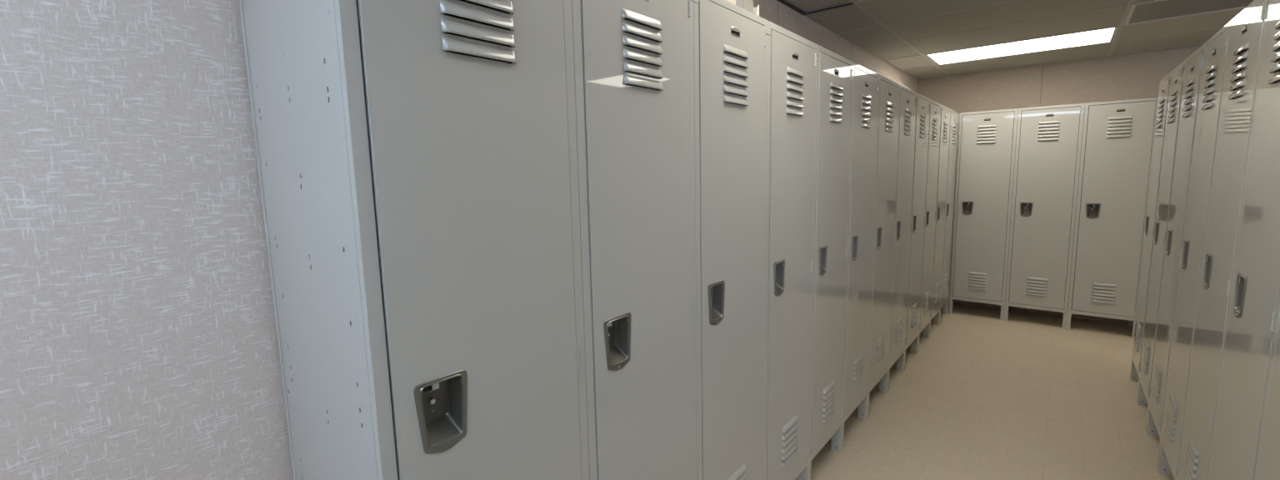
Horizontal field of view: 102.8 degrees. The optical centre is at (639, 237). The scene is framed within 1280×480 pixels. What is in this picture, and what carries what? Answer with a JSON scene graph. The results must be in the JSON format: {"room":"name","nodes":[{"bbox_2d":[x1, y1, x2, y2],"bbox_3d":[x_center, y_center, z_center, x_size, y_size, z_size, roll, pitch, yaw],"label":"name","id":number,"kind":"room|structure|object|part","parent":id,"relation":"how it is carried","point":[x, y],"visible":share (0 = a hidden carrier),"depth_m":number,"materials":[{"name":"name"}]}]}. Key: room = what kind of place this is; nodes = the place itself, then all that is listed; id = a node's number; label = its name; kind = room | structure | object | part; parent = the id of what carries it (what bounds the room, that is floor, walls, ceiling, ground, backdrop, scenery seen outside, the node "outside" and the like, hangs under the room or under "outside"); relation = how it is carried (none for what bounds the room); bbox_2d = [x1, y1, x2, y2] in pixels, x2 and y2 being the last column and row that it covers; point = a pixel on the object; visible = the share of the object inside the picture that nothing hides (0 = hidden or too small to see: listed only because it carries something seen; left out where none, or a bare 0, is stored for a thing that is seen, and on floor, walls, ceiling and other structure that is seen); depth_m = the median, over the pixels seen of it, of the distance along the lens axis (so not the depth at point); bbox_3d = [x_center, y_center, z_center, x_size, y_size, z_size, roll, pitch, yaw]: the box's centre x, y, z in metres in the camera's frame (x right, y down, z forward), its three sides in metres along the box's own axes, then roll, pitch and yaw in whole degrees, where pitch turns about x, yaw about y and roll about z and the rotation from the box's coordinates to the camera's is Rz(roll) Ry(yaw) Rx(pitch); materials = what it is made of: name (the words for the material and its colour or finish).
{"room":"changing room","nodes":[
{"label":"changing room","id":0,"kind":"room"},
{"bbox_2d":[0,0,917,479],"bbox_3d":[0.430,-0.270,2.623,0.120,2.804,8.258,5,9,39],"label":"wall","id":1,"kind":"structure","parent":0,"point":[138,337],"depth_m":0.92,"materials":[{"name":"paint"}]},
{"bbox_2d":[795,302,1174,479],"bbox_3d":[2.061,1.299,1.494,4.264,0.100,8.258,5,9,39],"label":"floor","id":2,"kind":"structure","parent":0,"point":[1026,396],"depth_m":3.08,"materials":[{"name":"tile"}]},
{"bbox_2d":[238,0,589,479],"bbox_3d":[-0.440,0.353,1.131,0.472,1.979,0.459,5,9,39],"label":"locker","id":3,"kind":"object","parent":2,"relation":"on","point":[417,160],"visible":1,"depth_m":0.91,"materials":[{"name":"grey metal"}]},
{"bbox_3d":[-0.353,0.305,0.898,0.039,0.134,0.099,5,9,39],"label":"latch handle","id":4,"kind":"part","parent":3,"relation":"part of","materials":[{"name":"silver metal"}]},
{"bbox_3d":[-0.270,0.289,0.983,0.028,1.772,0.400,5,9,39],"label":"door","id":5,"kind":"part","parent":3,"relation":"part of","materials":[{"name":"grey paint"}]},
{"bbox_2d":[571,0,697,479],"bbox_3d":[-0.149,0.302,1.482,0.469,1.979,0.456,5,9,39],"label":"locker","id":6,"kind":"object","parent":2,"relation":"on","point":[634,59],"visible":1,"depth_m":1.27,"materials":[{"name":"grey metal"}]},
{"bbox_3d":[-0.065,0.255,1.249,0.039,0.134,0.099,5,9,39],"label":"latch handle","id":7,"kind":"part","parent":6,"relation":"part of","materials":[{"name":"silver metal"}]},
{"bbox_2d":[693,0,767,479],"bbox_3d":[0.141,0.252,1.832,0.469,1.979,0.456,5,9,39],"label":"locker","id":8,"kind":"object","parent":2,"relation":"on","point":[730,41],"visible":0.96,"depth_m":1.63,"materials":[{"name":"grey metal"}]},
{"bbox_3d":[0.226,0.204,1.599,0.039,0.134,0.099,5,9,39],"label":"latch handle","id":9,"kind":"part","parent":8,"relation":"part of","materials":[{"name":"silver metal"}]},
{"bbox_2d":[726,0,735,4],"bbox_3d":[0.285,-0.810,1.719,0.042,0.150,0.081,5,9,39],"label":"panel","id":10,"kind":"object","parent":8,"relation":"on","point":[733,2],"visible":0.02,"depth_m":1.72,"materials":[{"name":"beige"}]},
{"bbox_3d":[0.296,-0.637,1.575,0.005,0.028,0.058,5,9,39],"label":"number plate","id":11,"kind":"part","parent":8,"relation":"part of","materials":[{"name":"grey metal"}]},
{"bbox_2d":[735,0,743,8],"bbox_3d":[0.327,-0.818,1.769,0.042,0.150,0.047,5,9,39],"label":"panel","id":12,"kind":"object","parent":8,"relation":"on","point":[738,2],"visible":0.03,"depth_m":1.76,"materials":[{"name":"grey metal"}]},
{"bbox_2d":[743,0,753,13],"bbox_3d":[0.367,-0.797,1.820,0.042,0.094,0.073,5,9,39],"label":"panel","id":13,"kind":"object","parent":8,"relation":"on","point":[747,4],"visible":0.11,"depth_m":1.80,"materials":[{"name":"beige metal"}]},
{"bbox_2d":[753,5,817,479],"bbox_3d":[0.431,0.155,2.175,0.469,2.073,0.456,5,9,39],"label":"locker","id":14,"kind":"object","parent":2,"relation":"on","point":[792,57],"depth_m":2.00,"materials":[{"name":"grey metal"}]},
{"bbox_3d":[0.407,-0.805,1.882,0.050,0.094,0.038,5,9,39],"label":"bracket","id":15,"kind":"part","parent":14,"relation":"part of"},
{"bbox_3d":[0.516,0.154,1.948,0.039,0.134,0.099,5,9,39],"label":"latch handle","id":16,"kind":"part","parent":14,"relation":"part of","materials":[{"name":"silver metal"}]},
{"bbox_3d":[0.587,-0.688,1.924,0.005,0.028,0.058,5,9,39],"label":"number plate","id":17,"kind":"part","parent":14,"relation":"part of","materials":[{"name":"grey metal"}]},
{"bbox_3d":[0.742,1.099,2.333,0.046,0.146,0.028,5,9,39],"label":"leg","id":18,"kind":"part","parent":14,"relation":"part of","materials":[{"name":"grey paint"}]},
{"bbox_2d":[808,45,852,479],"bbox_3d":[0.722,0.151,2.530,0.469,1.979,0.456,5,9,39],"label":"locker","id":19,"kind":"object","parent":2,"relation":"on","point":[834,72],"visible":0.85,"depth_m":2.35,"materials":[{"name":"grey metal"}]},
{"bbox_3d":[0.761,1.096,2.355,0.046,0.146,0.028,5,9,39],"label":"leg","id":20,"kind":"part","parent":19,"relation":"part of","materials":[{"name":"grey paint"}]},
{"bbox_3d":[0.807,0.104,2.297,0.039,0.134,0.099,5,9,39],"label":"latch handle","id":21,"kind":"part","parent":19,"relation":"part of","materials":[{"name":"silver metal"}]},
{"bbox_3d":[1.033,1.049,2.682,0.046,0.146,0.028,5,9,39],"label":"leg","id":22,"kind":"part","parent":19,"relation":"part of","materials":[{"name":"grey paint"}]},
{"bbox_3d":[0.877,-0.738,2.273,0.005,0.028,0.058,5,9,39],"label":"number plate","id":23,"kind":"part","parent":19,"relation":"part of","materials":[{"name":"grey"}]},
{"bbox_2d":[841,61,879,449],"bbox_3d":[1.013,0.101,2.880,0.469,1.979,0.456,5,9,39],"label":"locker","id":24,"kind":"object","parent":2,"relation":"on","point":[865,84],"visible":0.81,"depth_m":2.71,"materials":[{"name":"grey metal"}]},
{"bbox_3d":[1.052,1.046,2.704,0.046,0.146,0.028,5,9,39],"label":"leg","id":25,"kind":"part","parent":24,"relation":"part of","materials":[{"name":"grey paint"}]},
{"bbox_3d":[1.097,0.053,2.647,0.039,0.134,0.099,5,9,39],"label":"latch handle","id":26,"kind":"part","parent":24,"relation":"part of","materials":[{"name":"silver metal"}]},
{"bbox_3d":[1.323,0.999,3.031,0.046,0.146,0.028,5,9,39],"label":"leg","id":27,"kind":"part","parent":24,"relation":"part of","materials":[{"name":"grey paint"}]},
{"bbox_2d":[867,74,899,416],"bbox_3d":[1.303,0.050,3.229,0.469,1.979,0.456,5,9,39],"label":"locker","id":28,"kind":"object","parent":2,"relation":"on","point":[888,90],"visible":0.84,"depth_m":3.06,"materials":[{"name":"grey metal"}]},
{"bbox_3d":[1.342,0.995,3.054,0.046,0.146,0.028,5,9,39],"label":"leg","id":29,"kind":"part","parent":28,"relation":"part of","materials":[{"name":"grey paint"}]},
{"bbox_3d":[1.388,0.003,2.996,0.039,0.134,0.099,5,9,39],"label":"latch handle","id":30,"kind":"part","parent":28,"relation":"part of","materials":[{"name":"silver metal"}]},
{"bbox_3d":[1.614,0.948,3.381,0.046,0.146,0.028,5,9,39],"label":"leg","id":31,"kind":"part","parent":28,"relation":"part of","materials":[{"name":"grey paint"}]},
{"bbox_2d":[887,85,916,390],"bbox_3d":[1.594,0.000,3.579,0.469,1.979,0.456,5,9,39],"label":"locker","id":32,"kind":"object","parent":2,"relation":"on","point":[907,112],"visible":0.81,"depth_m":3.41,"materials":[{"name":"grey metal"}]},
{"bbox_3d":[1.632,0.945,3.403,0.046,0.146,0.028,5,9,39],"label":"leg","id":33,"kind":"part","parent":32,"relation":"part of","materials":[{"name":"grey paint"}]},
{"bbox_3d":[1.678,-0.048,3.346,0.039,0.134,0.099,5,9,39],"label":"latch handle","id":34,"kind":"part","parent":32,"relation":"part of","materials":[{"name":"silver metal"}]},
{"bbox_3d":[1.904,0.898,3.730,0.046,0.146,0.028,5,9,39],"label":"leg","id":35,"kind":"part","parent":32,"relation":"part of","materials":[{"name":"grey paint"}]},
{"bbox_2d":[904,92,929,369],"bbox_3d":[1.884,-0.051,3.928,0.470,1.979,0.456,5,9,39],"label":"locker","id":36,"kind":"object","parent":2,"relation":"on","point":[922,103],"visible":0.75,"depth_m":3.76,"materials":[{"name":"grey metal"}]},
{"bbox_3d":[2.195,0.847,4.080,0.046,0.146,0.028,5,9,39],"label":"leg","id":37,"kind":"part","parent":36,"relation":"part of","materials":[{"name":"grey paint"}]},
{"bbox_3d":[1.969,-0.098,3.695,0.039,0.134,0.099,5,9,39],"label":"latch handle","id":38,"kind":"part","parent":36,"relation":"part of","materials":[{"name":"silver metal"}]},
{"bbox_2d":[918,99,940,349],"bbox_3d":[2.175,-0.101,4.278,0.469,1.979,0.456,5,9,39],"label":"locker","id":39,"kind":"object","parent":2,"relation":"on","point":[935,107],"visible":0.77,"depth_m":4.11,"materials":[{"name":"grey metal"}]},
{"bbox_3d":[2.485,0.797,4.429,0.046,0.146,0.028,5,9,39],"label":"leg","id":40,"kind":"part","parent":39,"relation":"part of","materials":[{"name":"grey paint"}]},
{"bbox_3d":[2.259,-0.149,4.045,0.039,0.134,0.099,5,9,39],"label":"latch handle","id":41,"kind":"part","parent":39,"relation":"part of","materials":[{"name":"silver metal"}]},
{"bbox_2d":[929,104,950,337],"bbox_3d":[2.465,-0.152,4.627,0.470,1.979,0.456,5,9,39],"label":"locker","id":42,"kind":"object","parent":2,"relation":"on","point":[945,117],"visible":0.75,"depth_m":4.46,"materials":[{"name":"grey metal"}]},
{"bbox_3d":[2.776,0.746,4.779,0.046,0.146,0.028,5,9,39],"label":"leg","id":43,"kind":"part","parent":42,"relation":"part of","materials":[{"name":"grey paint"}]},
{"bbox_3d":[2.550,-0.199,4.394,0.039,0.134,0.099,5,9,39],"label":"latch handle","id":44,"kind":"part","parent":42,"relation":"part of","materials":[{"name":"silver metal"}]},
{"bbox_2d":[939,109,959,324],"bbox_3d":[2.756,-0.202,4.977,0.469,1.979,0.456,5,9,39],"label":"locker","id":45,"kind":"object","parent":2,"relation":"on","point":[949,207],"visible":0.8,"depth_m":4.81,"materials":[{"name":"grey metal"}]},
{"bbox_3d":[3.066,0.696,5.128,0.046,0.146,0.028,5,9,39],"label":"leg","id":46,"kind":"part","parent":45,"relation":"part of","materials":[{"name":"grey paint"}]},
{"bbox_3d":[2.840,-0.249,4.743,0.039,0.134,0.099,5,9,39],"label":"latch handle","id":47,"kind":"part","parent":45,"relation":"part of","materials":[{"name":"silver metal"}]},
{"bbox_2d":[948,108,1018,320],"bbox_3d":[3.416,-0.228,5.067,0.456,1.979,0.470,5,9,39],"label":"locker","id":48,"kind":"object","parent":2,"relation":"on","point":[987,139],"visible":0.99,"depth_m":4.88,"materials":[{"name":"grey metal"}]},
{"bbox_3d":[3.145,0.689,5.164,0.028,0.146,0.046,5,9,39],"label":"leg","id":49,"kind":"part","parent":48,"relation":"part of","materials":[{"name":"grey paint"}]},
{"bbox_3d":[3.189,-0.286,4.973,0.099,0.134,0.039,5,9,39],"label":"latch handle","id":50,"kind":"part","parent":48,"relation":"part of","materials":[{"name":"silver metal"}]},
{"bbox_3d":[3.475,0.716,4.894,0.028,0.146,0.046,5,9,39],"label":"leg","id":51,"kind":"part","parent":48,"relation":"part of","materials":[{"name":"grey paint"}]},
{"bbox_2d":[1004,103,1084,329],"bbox_3d":[3.769,-0.200,4.778,0.456,1.979,0.470,5,9,39],"label":"locker","id":52,"kind":"object","parent":2,"relation":"on","point":[1048,142],"visible":1,"depth_m":4.59,"materials":[{"name":"grey metal"}]},
{"bbox_3d":[3.498,0.718,4.875,0.028,0.146,0.046,5,9,39],"label":"leg","id":53,"kind":"part","parent":52,"relation":"part of","materials":[{"name":"grey paint"}]},
{"bbox_3d":[3.542,-0.258,4.684,0.099,0.134,0.039,5,9,39],"label":"latch handle","id":54,"kind":"part","parent":52,"relation":"part of","materials":[{"name":"silver metal"}]},
{"bbox_3d":[3.605,-1.078,4.491,0.058,0.028,0.005,5,9,39],"label":"number plate","id":55,"kind":"part","parent":52,"relation":"part of","materials":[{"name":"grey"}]},
{"bbox_3d":[3.828,0.744,4.604,0.028,0.146,0.046,5,9,39],"label":"leg","id":56,"kind":"part","parent":52,"relation":"part of","materials":[{"name":"grey paint"}]},
{"bbox_2d":[1065,97,1158,338],"bbox_3d":[4.122,-0.172,4.489,0.456,1.979,0.469,5,9,39],"label":"locker","id":57,"kind":"object","parent":2,"relation":"on","point":[1117,149],"visible":0.95,"depth_m":4.31,"materials":[{"name":"grey metal"}]},
{"bbox_3d":[3.851,0.746,4.586,0.028,0.146,0.046,5,9,39],"label":"leg","id":58,"kind":"part","parent":57,"relation":"part of","materials":[{"name":"grey paint"}]},
{"bbox_3d":[3.896,-0.230,4.395,0.099,0.134,0.039,5,9,39],"label":"latch handle","id":59,"kind":"part","parent":57,"relation":"part of","materials":[{"name":"silver metal"}]},
{"bbox_3d":[3.958,-1.050,4.203,0.058,0.028,0.005,5,9,39],"label":"number plate","id":60,"kind":"part","parent":57,"relation":"part of","materials":[{"name":"grey metal"}]},
{"bbox_3d":[4.181,0.773,4.315,0.028,0.146,0.046,5,9,39],"label":"leg","id":61,"kind":"part","parent":57,"relation":"part of","materials":[{"name":"grey paint"}]},
{"bbox_2d":[1130,71,1171,402],"bbox_3d":[3.365,0.024,3.065,0.469,1.979,0.456,5,9,39],"label":"locker","id":62,"kind":"object","parent":2,"relation":"on","point":[1164,86],"visible":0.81,"depth_m":3.17,"materials":[{"name":"grey metal"}]},
{"bbox_3d":[3.368,0.897,3.469,0.046,0.146,0.028,5,9,39],"label":"leg","id":63,"kind":"part","parent":62,"relation":"part of","materials":[{"name":"grey paint"}]},
{"bbox_3d":[3.277,-0.076,3.280,0.039,0.134,0.099,5,9,39],"label":"latch handle","id":64,"kind":"part","parent":62,"relation":"part of","materials":[{"name":"silver metal"}]},
{"bbox_2d":[1137,59,1185,431],"bbox_3d":[3.075,0.075,2.716,0.470,1.979,0.456,5,9,39],"label":"locker","id":65,"kind":"object","parent":2,"relation":"on","point":[1177,74],"visible":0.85,"depth_m":2.82,"materials":[{"name":"grey metal"}]},
{"bbox_3d":[3.077,0.948,3.120,0.046,0.146,0.028,5,9,39],"label":"leg","id":66,"kind":"part","parent":65,"relation":"part of","materials":[{"name":"grey paint"}]},
{"bbox_3d":[2.806,0.995,2.793,0.046,0.146,0.028,5,9,39],"label":"leg","id":67,"kind":"part","parent":65,"relation":"part of","materials":[{"name":"grey paint"}]},
{"bbox_3d":[2.987,-0.025,2.931,0.039,0.134,0.099,5,9,39],"label":"latch handle","id":68,"kind":"part","parent":65,"relation":"part of","materials":[{"name":"silver metal"}]},
{"bbox_2d":[1145,43,1204,469],"bbox_3d":[2.785,0.125,2.366,0.469,1.979,0.456,5,9,39],"label":"locker","id":69,"kind":"object","parent":2,"relation":"on","point":[1193,66],"visible":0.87,"depth_m":2.47,"materials":[{"name":"grey metal"}]},
{"bbox_3d":[2.787,0.998,2.770,0.046,0.146,0.028,5,9,39],"label":"leg","id":70,"kind":"part","parent":69,"relation":"part of","materials":[{"name":"grey paint"}]},
{"bbox_3d":[2.515,1.045,2.443,0.046,0.146,0.028,5,9,39],"label":"leg","id":71,"kind":"part","parent":69,"relation":"part of","materials":[{"name":"grey paint"}]},
{"bbox_3d":[2.697,0.025,2.581,0.039,0.134,0.099,5,9,39],"label":"latch handle","id":72,"kind":"part","parent":69,"relation":"part of","materials":[{"name":"silver metal"}]},
{"bbox_2d":[1157,20,1231,479],"bbox_3d":[2.494,0.176,2.017,0.469,1.979,0.456,5,9,39],"label":"locker","id":73,"kind":"object","parent":2,"relation":"on","point":[1216,49],"visible":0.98,"depth_m":2.12,"materials":[{"name":"grey metal"}]},
{"bbox_3d":[2.497,1.049,2.421,0.046,0.146,0.028,5,9,39],"label":"leg","id":74,"kind":"part","parent":73,"relation":"part of","materials":[{"name":"grey paint"}]},
{"bbox_3d":[2.406,0.076,2.232,0.039,0.134,0.099,5,9,39],"label":"latch handle","id":75,"kind":"part","parent":73,"relation":"part of","materials":[{"name":"silver metal"}]},
{"bbox_3d":[2.299,-0.742,2.047,0.005,0.028,0.058,5,9,39],"label":"number plate","id":76,"kind":"part","parent":73,"relation":"part of","materials":[{"name":"grey metal"}]},
{"bbox_2d":[1178,0,1269,479],"bbox_3d":[2.204,0.226,1.668,0.470,1.979,0.456,5,9,39],"label":"locker","id":77,"kind":"object","parent":2,"relation":"on","point":[1247,27],"visible":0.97,"depth_m":1.75,"materials":[{"name":"grey metal"}]},
{"bbox_3d":[2.115,0.126,1.883,0.039,0.134,0.099,5,9,39],"label":"latch handle","id":78,"kind":"part","parent":77,"relation":"part of","materials":[{"name":"silver metal"}]},
{"bbox_3d":[2.008,-0.691,1.698,0.005,0.028,0.058,5,9,39],"label":"number plate","id":79,"kind":"part","parent":77,"relation":"part of","materials":[{"name":"grey metal"}]},
{"bbox_2d":[1209,0,1279,479],"bbox_3d":[1.913,0.277,1.318,0.469,1.979,0.456,5,9,39],"label":"locker","id":80,"kind":"object","parent":2,"relation":"on","point":[1254,317],"visible":1,"depth_m":1.44,"materials":[{"name":"grey metal"}]},
{"bbox_3d":[1.825,0.177,1.533,0.039,0.134,0.099,5,9,39],"label":"latch handle","id":81,"kind":"part","parent":80,"relation":"part of","materials":[{"name":"silver metal"}]},
{"bbox_2d":[1257,319,1279,479],"bbox_3d":[1.623,0.327,0.969,0.469,1.979,0.456,5,9,39],"label":"locker","id":82,"kind":"object","parent":2,"relation":"on","point":[1269,467],"visible":1,"depth_m":1.26,"materials":[{"name":"grey metal"}]},
{"bbox_2d":[784,0,1244,79],"bbox_3d":[2.006,-1.152,1.186,4.016,0.025,8.010,5,9,39],"label":"ceiling","id":83,"kind":"structure","parent":0,"point":[850,17],"depth_m":3.51,"materials":[{"name":"tile"}]},
{"bbox_2d":[776,0,853,14],"bbox_3d":[0.909,-1.313,2.777,0.296,0.006,0.632,5,9,39],"label":"trim","id":84,"kind":"structure","parent":83,"relation":"attached to","point":[782,2],"depth_m":2.98,"materials":[{"name":"grey metal"}]},
{"bbox_2d":[925,26,1118,64],"bbox_3d":[3.041,-1.583,4.134,1.195,0.102,0.580,5,9,39],"label":"ceiling light","id":85,"kind":"object","parent":83,"relation":"attached to","point":[1102,36],"visible":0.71,"depth_m":4.10,"materials":[{"name":"white plastic"}]},
{"bbox_2d":[805,0,1244,79],"bbox_3d":[2.006,-1.151,1.186,4.024,0.030,8.018,5,9,39],"label":"trim","id":86,"kind":"structure","parent":83,"relation":"attached to","point":[1130,3],"depth_m":3.70,"materials":[{"name":"grey paint"}]},
{"bbox_2d":[1124,0,1254,24],"bbox_3d":[3.598,-1.440,2.900,1.195,0.102,0.580,5,9,39],"label":"air vent","id":87,"kind":"object","parent":83,"relation":"attached to","point":[1164,9],"visible":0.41,"depth_m":3.16,"materials":[{"name":"grey metal"}]},
{"bbox_2d":[916,46,1199,324],"bbox_3d":[4.614,-0.591,4.423,4.024,2.804,0.120,5,9,39],"label":"wall","id":88,"kind":"structure","parent":0,"point":[1139,76],"depth_m":4.82,"materials":[{"name":"paint"}]}
]}

